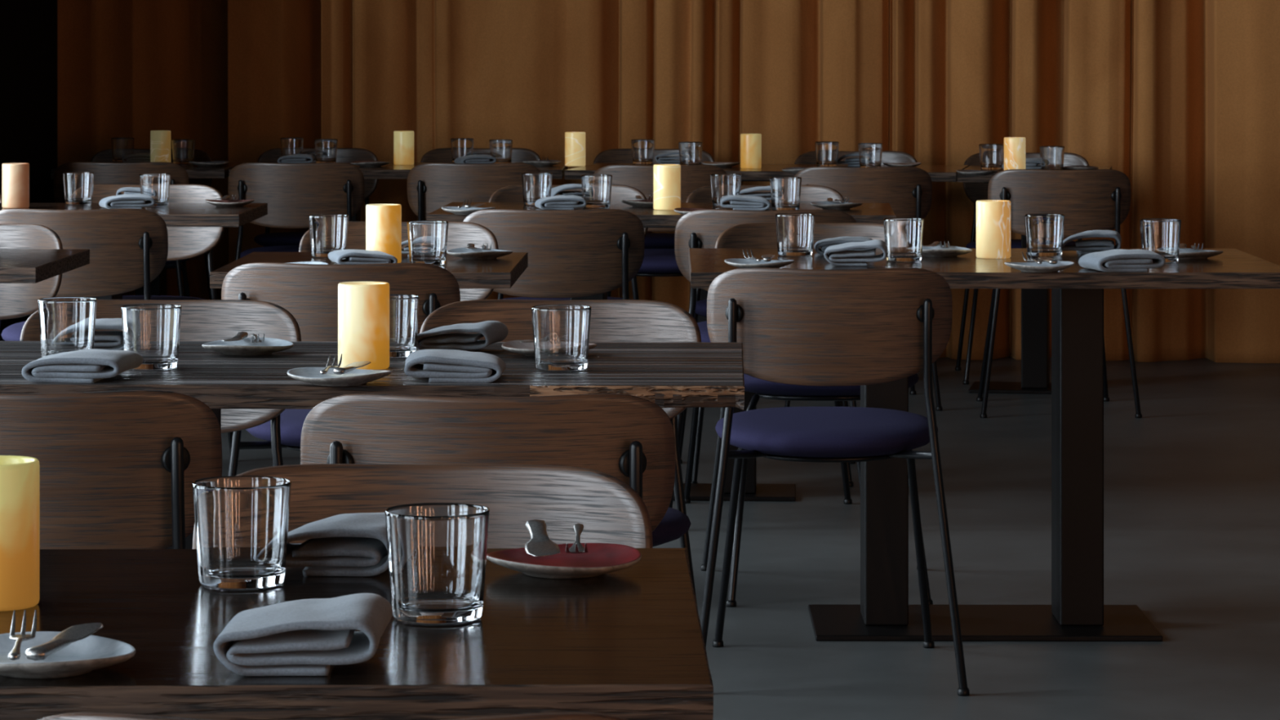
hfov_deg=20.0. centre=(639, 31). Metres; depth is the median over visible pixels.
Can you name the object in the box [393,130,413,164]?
candle holder
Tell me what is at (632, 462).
washer
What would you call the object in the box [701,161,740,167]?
plate
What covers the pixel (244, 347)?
plate
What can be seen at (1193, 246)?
fork
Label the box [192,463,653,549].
dining chair
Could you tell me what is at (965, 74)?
curtain
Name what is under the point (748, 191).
folded napkin
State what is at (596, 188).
water glass
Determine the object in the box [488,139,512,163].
water glass
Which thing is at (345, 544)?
folded napkin
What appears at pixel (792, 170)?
plate
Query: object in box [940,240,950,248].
fork
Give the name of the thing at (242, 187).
washer
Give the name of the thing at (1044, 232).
water glass
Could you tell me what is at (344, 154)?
dining chair
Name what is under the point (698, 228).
dining chair
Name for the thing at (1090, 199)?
dining chair
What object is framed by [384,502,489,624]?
water glass
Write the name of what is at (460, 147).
water glass
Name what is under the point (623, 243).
washer
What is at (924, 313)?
washer
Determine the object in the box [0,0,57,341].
wall partition
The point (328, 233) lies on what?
water glass
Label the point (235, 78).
curtain
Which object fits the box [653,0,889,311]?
curtain
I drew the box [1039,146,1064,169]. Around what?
water glass
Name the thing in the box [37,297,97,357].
water glass
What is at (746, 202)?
folded napkin
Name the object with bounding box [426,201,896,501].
dining table
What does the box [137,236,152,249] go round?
washer
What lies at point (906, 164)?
plate
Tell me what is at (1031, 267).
plate
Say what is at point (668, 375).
dining table
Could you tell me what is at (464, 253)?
plate
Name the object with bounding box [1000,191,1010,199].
washer
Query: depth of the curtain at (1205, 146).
13.50 m
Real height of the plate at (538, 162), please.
0.018 m
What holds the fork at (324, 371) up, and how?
on the plate at (313, 375)
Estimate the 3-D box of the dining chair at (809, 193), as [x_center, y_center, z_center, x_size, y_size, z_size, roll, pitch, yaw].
[0.356,0.833,10.086,0.517,0.793,0.569,0,0,0]
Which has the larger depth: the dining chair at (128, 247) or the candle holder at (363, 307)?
the dining chair at (128, 247)
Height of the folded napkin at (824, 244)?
0.037 m
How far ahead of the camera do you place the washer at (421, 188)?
12.10 m
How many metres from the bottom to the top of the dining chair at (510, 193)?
0.793 m
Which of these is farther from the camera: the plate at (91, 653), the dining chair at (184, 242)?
the dining chair at (184, 242)
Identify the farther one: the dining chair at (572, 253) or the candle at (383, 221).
the dining chair at (572, 253)
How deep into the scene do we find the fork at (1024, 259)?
7.22 m
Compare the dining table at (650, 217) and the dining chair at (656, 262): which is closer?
the dining table at (650, 217)
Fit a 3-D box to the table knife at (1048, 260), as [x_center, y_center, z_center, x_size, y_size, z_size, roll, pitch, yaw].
[0.810,0.452,7.189,0.026,0.010,0.133,0,0,-4]
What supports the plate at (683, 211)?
on the dining table at (650, 217)
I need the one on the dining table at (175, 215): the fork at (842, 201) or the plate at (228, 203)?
the plate at (228, 203)
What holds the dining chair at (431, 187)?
on the floor
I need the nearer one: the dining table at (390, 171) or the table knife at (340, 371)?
the table knife at (340, 371)
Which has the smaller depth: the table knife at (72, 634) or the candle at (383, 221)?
the table knife at (72, 634)
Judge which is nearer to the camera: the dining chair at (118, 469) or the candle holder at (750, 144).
the dining chair at (118, 469)
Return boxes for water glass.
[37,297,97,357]
[62,172,93,204]
[111,137,134,162]
[120,303,182,370]
[139,173,170,206]
[171,138,195,164]
[191,475,291,590]
[280,137,303,156]
[308,213,348,257]
[314,138,337,163]
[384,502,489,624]
[389,293,419,358]
[406,220,448,265]
[450,137,474,162]
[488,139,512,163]
[521,172,552,205]
[531,304,591,371]
[581,174,612,208]
[631,138,654,164]
[678,141,702,164]
[710,173,741,206]
[769,176,801,210]
[774,213,814,256]
[814,141,839,166]
[857,142,882,167]
[883,217,924,262]
[978,143,1003,169]
[1024,213,1064,257]
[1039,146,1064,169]
[1139,218,1181,262]
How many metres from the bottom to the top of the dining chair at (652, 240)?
0.793 m
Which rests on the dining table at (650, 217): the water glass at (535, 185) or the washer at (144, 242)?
the water glass at (535, 185)
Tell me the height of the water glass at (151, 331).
0.088 m
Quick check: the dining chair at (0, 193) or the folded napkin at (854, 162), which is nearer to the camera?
the dining chair at (0, 193)
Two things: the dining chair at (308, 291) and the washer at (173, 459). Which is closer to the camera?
the washer at (173, 459)
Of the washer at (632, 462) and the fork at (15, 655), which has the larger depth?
the washer at (632, 462)
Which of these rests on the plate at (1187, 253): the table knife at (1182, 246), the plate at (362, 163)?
the table knife at (1182, 246)
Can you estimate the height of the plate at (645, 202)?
0.018 m
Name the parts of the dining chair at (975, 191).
leg, leg, seat, backrest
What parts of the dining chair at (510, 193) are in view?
leg, seat, backrest, leg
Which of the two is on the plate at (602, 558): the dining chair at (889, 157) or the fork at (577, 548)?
the fork at (577, 548)
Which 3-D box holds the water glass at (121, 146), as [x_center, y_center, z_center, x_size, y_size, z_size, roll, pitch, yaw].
[-1.889,0.431,13.246,0.085,0.088,0.085,0,0,-2]
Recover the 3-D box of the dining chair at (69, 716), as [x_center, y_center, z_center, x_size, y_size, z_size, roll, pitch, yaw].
[-0.199,0.833,2.577,0.517,0.793,0.569,0,0,0]
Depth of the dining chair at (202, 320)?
5.89 m
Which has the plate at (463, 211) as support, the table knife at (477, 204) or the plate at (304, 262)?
the table knife at (477, 204)
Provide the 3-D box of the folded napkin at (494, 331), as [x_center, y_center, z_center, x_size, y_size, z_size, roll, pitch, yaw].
[-0.266,0.452,5.386,0.122,0.044,0.115,0,0,8]
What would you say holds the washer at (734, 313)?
in the dining chair at (797, 326)
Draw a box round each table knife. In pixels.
[24,622,103,661]
[221,195,230,199]
[222,331,248,341]
[333,360,370,374]
[465,203,485,208]
[466,243,476,248]
[519,339,533,342]
[524,519,559,556]
[635,195,642,199]
[761,254,774,262]
[826,197,832,201]
[922,241,940,246]
[1037,256,1057,264]
[1179,243,1186,248]
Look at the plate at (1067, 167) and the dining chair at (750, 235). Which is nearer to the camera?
the dining chair at (750, 235)
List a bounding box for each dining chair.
[0,193,1,341]
[0,208,168,341]
[0,223,62,319]
[0,390,222,549]
[19,299,301,466]
[38,712,626,719]
[53,161,190,297]
[90,148,212,299]
[92,184,232,460]
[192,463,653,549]
[221,262,460,475]
[227,162,364,260]
[253,147,378,246]
[298,221,498,301]
[300,393,675,531]
[407,163,541,220]
[419,299,701,609]
[420,147,541,162]
[462,208,644,299]
[488,184,648,300]
[593,148,714,248]
[593,164,726,297]
[668,208,860,507]
[679,185,855,486]
[700,222,933,607]
[700,267,969,696]
[784,166,942,410]
[794,151,917,164]
[955,151,1088,384]
[976,168,1142,417]
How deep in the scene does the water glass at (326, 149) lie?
13.04 m
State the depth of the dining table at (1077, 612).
7.43 m
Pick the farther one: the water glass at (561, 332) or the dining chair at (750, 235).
the dining chair at (750, 235)
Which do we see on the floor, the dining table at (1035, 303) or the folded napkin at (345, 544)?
the dining table at (1035, 303)
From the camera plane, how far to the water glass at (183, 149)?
12.99 m
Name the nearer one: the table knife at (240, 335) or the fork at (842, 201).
the table knife at (240, 335)
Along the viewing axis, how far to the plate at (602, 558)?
3.19 m
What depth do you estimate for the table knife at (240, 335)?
5.36 m
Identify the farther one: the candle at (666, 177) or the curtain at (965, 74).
the curtain at (965, 74)
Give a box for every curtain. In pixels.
[57,0,352,299]
[352,0,654,300]
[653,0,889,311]
[889,0,1132,360]
[1130,0,1279,363]
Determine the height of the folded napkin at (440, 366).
0.039 m
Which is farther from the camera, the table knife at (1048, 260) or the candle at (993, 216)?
the candle at (993, 216)
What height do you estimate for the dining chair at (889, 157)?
0.793 m
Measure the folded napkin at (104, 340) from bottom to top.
0.045 m
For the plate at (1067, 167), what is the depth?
12.28 m
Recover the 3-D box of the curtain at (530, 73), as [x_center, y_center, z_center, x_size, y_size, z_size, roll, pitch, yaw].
[-0.507,-0.618,13.899,1.206,3.694,0.229,0,0,7]
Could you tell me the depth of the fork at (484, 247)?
7.56 m
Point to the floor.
(1192, 484)
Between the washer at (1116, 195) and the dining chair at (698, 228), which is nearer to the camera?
the dining chair at (698, 228)
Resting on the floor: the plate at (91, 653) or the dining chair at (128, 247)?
the dining chair at (128, 247)
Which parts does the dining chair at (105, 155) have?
backrest, leg, leg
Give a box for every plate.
[0,631,136,679]
[189,160,228,166]
[201,337,293,355]
[204,199,254,207]
[287,367,391,386]
[290,261,328,264]
[350,160,390,166]
[441,206,495,214]
[446,247,512,258]
[486,542,641,578]
[501,339,596,356]
[522,160,561,165]
[620,199,653,206]
[674,207,726,214]
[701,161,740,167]
[724,258,794,267]
[782,167,807,173]
[810,200,862,209]
[882,162,921,166]
[921,245,972,257]
[956,169,997,175]
[1004,261,1074,272]
[1062,165,1098,169]
[1178,248,1223,258]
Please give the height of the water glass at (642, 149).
0.088 m
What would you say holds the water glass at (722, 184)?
on the dining table at (650, 217)
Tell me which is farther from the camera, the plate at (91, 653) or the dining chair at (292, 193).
the dining chair at (292, 193)
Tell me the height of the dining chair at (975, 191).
0.793 m
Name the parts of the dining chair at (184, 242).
backrest, seat, leg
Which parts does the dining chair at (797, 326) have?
leg, leg, seat, backrest, leg, leg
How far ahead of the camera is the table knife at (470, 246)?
7.62 m
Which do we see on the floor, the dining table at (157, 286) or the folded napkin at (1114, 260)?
the dining table at (157, 286)
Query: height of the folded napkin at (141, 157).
0.037 m
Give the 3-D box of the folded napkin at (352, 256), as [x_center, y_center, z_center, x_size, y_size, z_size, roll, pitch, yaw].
[-0.561,0.457,7.330,0.130,0.035,0.124,0,0,-10]
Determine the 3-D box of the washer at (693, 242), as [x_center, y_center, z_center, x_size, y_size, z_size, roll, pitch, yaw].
[0.138,0.523,8.957,0.035,0.035,0.016,0,0,31]
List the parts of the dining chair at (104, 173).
leg, backrest, seat, leg, leg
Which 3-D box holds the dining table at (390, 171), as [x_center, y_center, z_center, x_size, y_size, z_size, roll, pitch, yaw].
[-0.841,0.853,12.854,1.151,0.755,0.681,0,0,1]
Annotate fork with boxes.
[7,609,36,660]
[231,194,239,199]
[251,333,264,342]
[320,353,342,374]
[457,199,471,208]
[481,243,491,249]
[565,523,588,553]
[646,194,653,199]
[742,249,760,262]
[835,196,848,202]
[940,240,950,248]
[1022,251,1041,264]
[1191,243,1203,249]
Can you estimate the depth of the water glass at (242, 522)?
3.08 m
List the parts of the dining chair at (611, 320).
backrest, seat, leg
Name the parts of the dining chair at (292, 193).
leg, seat, backrest, leg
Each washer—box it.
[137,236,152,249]
[160,446,190,472]
[237,182,247,193]
[326,448,354,463]
[342,182,353,193]
[417,183,426,193]
[422,298,440,315]
[616,236,630,250]
[618,448,646,477]
[688,236,702,248]
[725,304,743,322]
[911,187,922,198]
[915,304,934,322]
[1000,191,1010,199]
[1111,190,1121,200]
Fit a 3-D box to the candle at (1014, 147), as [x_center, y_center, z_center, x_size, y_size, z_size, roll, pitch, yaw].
[1.260,0.415,12.192,0.073,0.120,0.073,0,0,30]
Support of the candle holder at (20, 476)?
on the dining table at (628, 643)
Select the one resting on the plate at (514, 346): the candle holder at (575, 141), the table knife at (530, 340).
the table knife at (530, 340)
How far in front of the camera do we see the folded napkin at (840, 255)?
7.35 m
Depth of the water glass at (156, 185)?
9.83 m
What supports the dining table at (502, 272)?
on the floor
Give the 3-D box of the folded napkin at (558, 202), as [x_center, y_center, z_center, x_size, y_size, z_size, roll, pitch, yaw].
[-0.212,0.456,9.717,0.134,0.037,0.133,0,0,-10]
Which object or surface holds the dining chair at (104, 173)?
on the floor
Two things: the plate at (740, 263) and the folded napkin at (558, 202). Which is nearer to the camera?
the plate at (740, 263)
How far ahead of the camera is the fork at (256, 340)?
5.31 m
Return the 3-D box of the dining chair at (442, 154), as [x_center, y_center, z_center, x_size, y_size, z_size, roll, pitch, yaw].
[-0.596,0.833,13.398,0.517,0.793,0.569,0,0,0]
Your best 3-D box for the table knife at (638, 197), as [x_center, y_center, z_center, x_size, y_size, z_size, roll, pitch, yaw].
[-0.002,0.452,9.867,0.026,0.010,0.133,0,0,-4]
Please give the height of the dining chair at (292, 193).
0.793 m
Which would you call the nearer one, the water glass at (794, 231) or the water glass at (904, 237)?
the water glass at (904, 237)
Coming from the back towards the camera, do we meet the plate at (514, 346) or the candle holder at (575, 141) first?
the candle holder at (575, 141)
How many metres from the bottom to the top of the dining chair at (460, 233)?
0.793 m
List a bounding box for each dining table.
[0,202,267,299]
[0,248,89,283]
[0,341,744,549]
[0,547,713,719]
[51,161,245,295]
[209,252,528,288]
[228,162,567,221]
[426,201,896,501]
[564,163,969,322]
[688,248,1279,641]
[957,165,1111,394]
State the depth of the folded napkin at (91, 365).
4.90 m
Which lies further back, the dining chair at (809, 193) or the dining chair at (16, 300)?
the dining chair at (809, 193)
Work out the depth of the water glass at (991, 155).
12.46 m
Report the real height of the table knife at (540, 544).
0.015 m
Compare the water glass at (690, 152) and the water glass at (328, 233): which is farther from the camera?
the water glass at (690, 152)
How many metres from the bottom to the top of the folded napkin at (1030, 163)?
0.043 m
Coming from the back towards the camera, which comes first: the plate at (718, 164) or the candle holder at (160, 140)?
the candle holder at (160, 140)
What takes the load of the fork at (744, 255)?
on the plate at (740, 263)
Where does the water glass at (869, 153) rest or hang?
on the dining table at (941, 173)
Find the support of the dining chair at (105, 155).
on the floor
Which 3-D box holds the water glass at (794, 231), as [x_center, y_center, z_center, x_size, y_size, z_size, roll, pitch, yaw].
[0.329,0.431,7.695,0.085,0.088,0.085,0,0,39]
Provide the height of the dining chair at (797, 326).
0.793 m
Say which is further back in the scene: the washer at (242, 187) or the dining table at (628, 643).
the washer at (242, 187)
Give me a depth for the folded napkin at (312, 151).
13.36 m
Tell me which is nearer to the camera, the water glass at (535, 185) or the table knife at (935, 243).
the table knife at (935, 243)
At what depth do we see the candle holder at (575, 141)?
12.81 m
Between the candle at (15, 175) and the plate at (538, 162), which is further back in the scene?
the plate at (538, 162)
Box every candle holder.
[0,455,39,611]
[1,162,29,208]
[150,130,170,162]
[337,281,389,369]
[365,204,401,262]
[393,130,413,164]
[564,131,585,166]
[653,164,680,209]
[740,133,761,168]
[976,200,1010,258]
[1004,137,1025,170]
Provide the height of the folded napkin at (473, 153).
0.033 m
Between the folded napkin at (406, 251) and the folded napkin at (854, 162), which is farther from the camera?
the folded napkin at (854, 162)
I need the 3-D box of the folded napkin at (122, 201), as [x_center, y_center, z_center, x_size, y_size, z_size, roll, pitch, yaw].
[-1.378,0.455,9.745,0.141,0.039,0.140,0,0,-18]
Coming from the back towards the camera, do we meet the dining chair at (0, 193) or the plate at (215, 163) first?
the plate at (215, 163)
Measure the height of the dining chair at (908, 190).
0.793 m
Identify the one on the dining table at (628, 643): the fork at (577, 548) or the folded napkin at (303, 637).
the folded napkin at (303, 637)
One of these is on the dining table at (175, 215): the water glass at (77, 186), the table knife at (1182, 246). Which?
the water glass at (77, 186)
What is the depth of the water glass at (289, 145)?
13.21 m
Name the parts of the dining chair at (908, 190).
leg, backrest, leg, leg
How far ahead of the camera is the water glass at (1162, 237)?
7.44 m
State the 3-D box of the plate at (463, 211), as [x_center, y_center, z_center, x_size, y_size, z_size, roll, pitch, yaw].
[-0.446,0.466,9.450,0.138,0.018,0.138,0,0,43]
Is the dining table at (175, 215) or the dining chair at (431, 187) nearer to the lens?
the dining table at (175, 215)
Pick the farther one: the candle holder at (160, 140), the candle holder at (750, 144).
the candle holder at (160, 140)
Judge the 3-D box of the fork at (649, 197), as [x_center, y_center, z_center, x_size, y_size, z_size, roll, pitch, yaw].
[0.028,0.448,9.868,0.020,0.017,0.130,0,0,-6]
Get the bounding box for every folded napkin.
[21,348,142,382]
[93,318,124,350]
[98,194,155,208]
[115,186,140,195]
[121,152,150,162]
[213,593,392,675]
[277,154,315,163]
[285,512,388,576]
[302,149,315,160]
[328,248,397,264]
[401,240,408,257]
[404,349,506,382]
[416,320,508,351]
[454,154,496,164]
[472,151,489,155]
[534,195,586,209]
[551,183,582,201]
[654,151,679,164]
[720,195,770,210]
[739,185,771,199]
[813,235,873,255]
[823,239,887,266]
[837,151,859,166]
[1002,158,1040,168]
[1062,230,1121,254]
[1078,248,1165,272]
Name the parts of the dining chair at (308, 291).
leg, seat, backrest, leg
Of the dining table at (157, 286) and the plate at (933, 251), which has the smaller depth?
the plate at (933, 251)
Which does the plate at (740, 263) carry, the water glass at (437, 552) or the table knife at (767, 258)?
the table knife at (767, 258)
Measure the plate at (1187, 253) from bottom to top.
0.018 m
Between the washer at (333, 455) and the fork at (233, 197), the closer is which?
the washer at (333, 455)
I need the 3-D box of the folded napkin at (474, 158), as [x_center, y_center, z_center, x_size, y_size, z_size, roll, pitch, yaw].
[-0.587,0.456,12.943,0.134,0.037,0.132,0,0,-18]
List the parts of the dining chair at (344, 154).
leg, seat, backrest, leg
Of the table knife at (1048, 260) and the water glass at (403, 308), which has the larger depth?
the table knife at (1048, 260)
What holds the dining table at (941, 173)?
on the floor
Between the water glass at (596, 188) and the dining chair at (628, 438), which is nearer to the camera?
the dining chair at (628, 438)
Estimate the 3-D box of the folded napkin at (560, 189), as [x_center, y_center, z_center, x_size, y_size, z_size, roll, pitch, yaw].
[-0.202,0.451,10.196,0.134,0.047,0.127,0,0,-20]
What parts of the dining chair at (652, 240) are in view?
backrest, seat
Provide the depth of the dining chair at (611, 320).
5.90 m
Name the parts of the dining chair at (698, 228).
leg, leg, seat, backrest, leg, leg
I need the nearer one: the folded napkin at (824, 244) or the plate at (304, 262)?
the plate at (304, 262)
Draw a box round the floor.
[221,356,1279,719]
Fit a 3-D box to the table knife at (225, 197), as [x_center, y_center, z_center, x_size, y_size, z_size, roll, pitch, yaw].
[-1.134,0.452,9.867,0.026,0.010,0.133,0,0,2]
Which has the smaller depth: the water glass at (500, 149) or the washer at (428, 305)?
the washer at (428, 305)
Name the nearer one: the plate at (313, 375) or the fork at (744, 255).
the plate at (313, 375)
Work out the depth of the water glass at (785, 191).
9.61 m
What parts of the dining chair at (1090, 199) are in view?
leg, leg, backrest, leg, leg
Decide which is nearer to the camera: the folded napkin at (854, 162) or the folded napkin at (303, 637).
the folded napkin at (303, 637)
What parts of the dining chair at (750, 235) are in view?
leg, leg, backrest, seat, leg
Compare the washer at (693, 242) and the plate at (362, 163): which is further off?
the plate at (362, 163)
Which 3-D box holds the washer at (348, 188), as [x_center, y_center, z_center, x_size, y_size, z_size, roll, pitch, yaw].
[-0.978,0.523,12.143,0.035,0.035,0.016,0,0,-29]
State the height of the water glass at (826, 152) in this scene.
0.088 m
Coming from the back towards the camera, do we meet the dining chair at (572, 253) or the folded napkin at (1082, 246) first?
the dining chair at (572, 253)
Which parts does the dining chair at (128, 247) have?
seat, backrest, leg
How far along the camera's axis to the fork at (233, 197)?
9.82 m
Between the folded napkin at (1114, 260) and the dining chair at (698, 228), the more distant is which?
the dining chair at (698, 228)
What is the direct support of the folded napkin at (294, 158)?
on the dining table at (390, 171)
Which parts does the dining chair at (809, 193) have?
leg, leg, seat, backrest, leg, leg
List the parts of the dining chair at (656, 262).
seat, backrest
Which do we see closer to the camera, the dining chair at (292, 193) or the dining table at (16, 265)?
the dining table at (16, 265)
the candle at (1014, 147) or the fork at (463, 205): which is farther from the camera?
the candle at (1014, 147)
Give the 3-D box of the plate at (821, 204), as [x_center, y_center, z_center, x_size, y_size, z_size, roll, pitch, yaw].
[0.527,0.466,9.724,0.138,0.018,0.138,0,0,-14]
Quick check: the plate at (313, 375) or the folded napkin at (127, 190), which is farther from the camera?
the folded napkin at (127, 190)
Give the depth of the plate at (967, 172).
11.95 m
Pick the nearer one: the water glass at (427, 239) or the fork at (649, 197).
the water glass at (427, 239)
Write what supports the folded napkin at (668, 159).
on the dining table at (941, 173)
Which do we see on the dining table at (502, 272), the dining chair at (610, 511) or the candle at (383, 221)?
the candle at (383, 221)
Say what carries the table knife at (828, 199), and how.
on the plate at (821, 204)

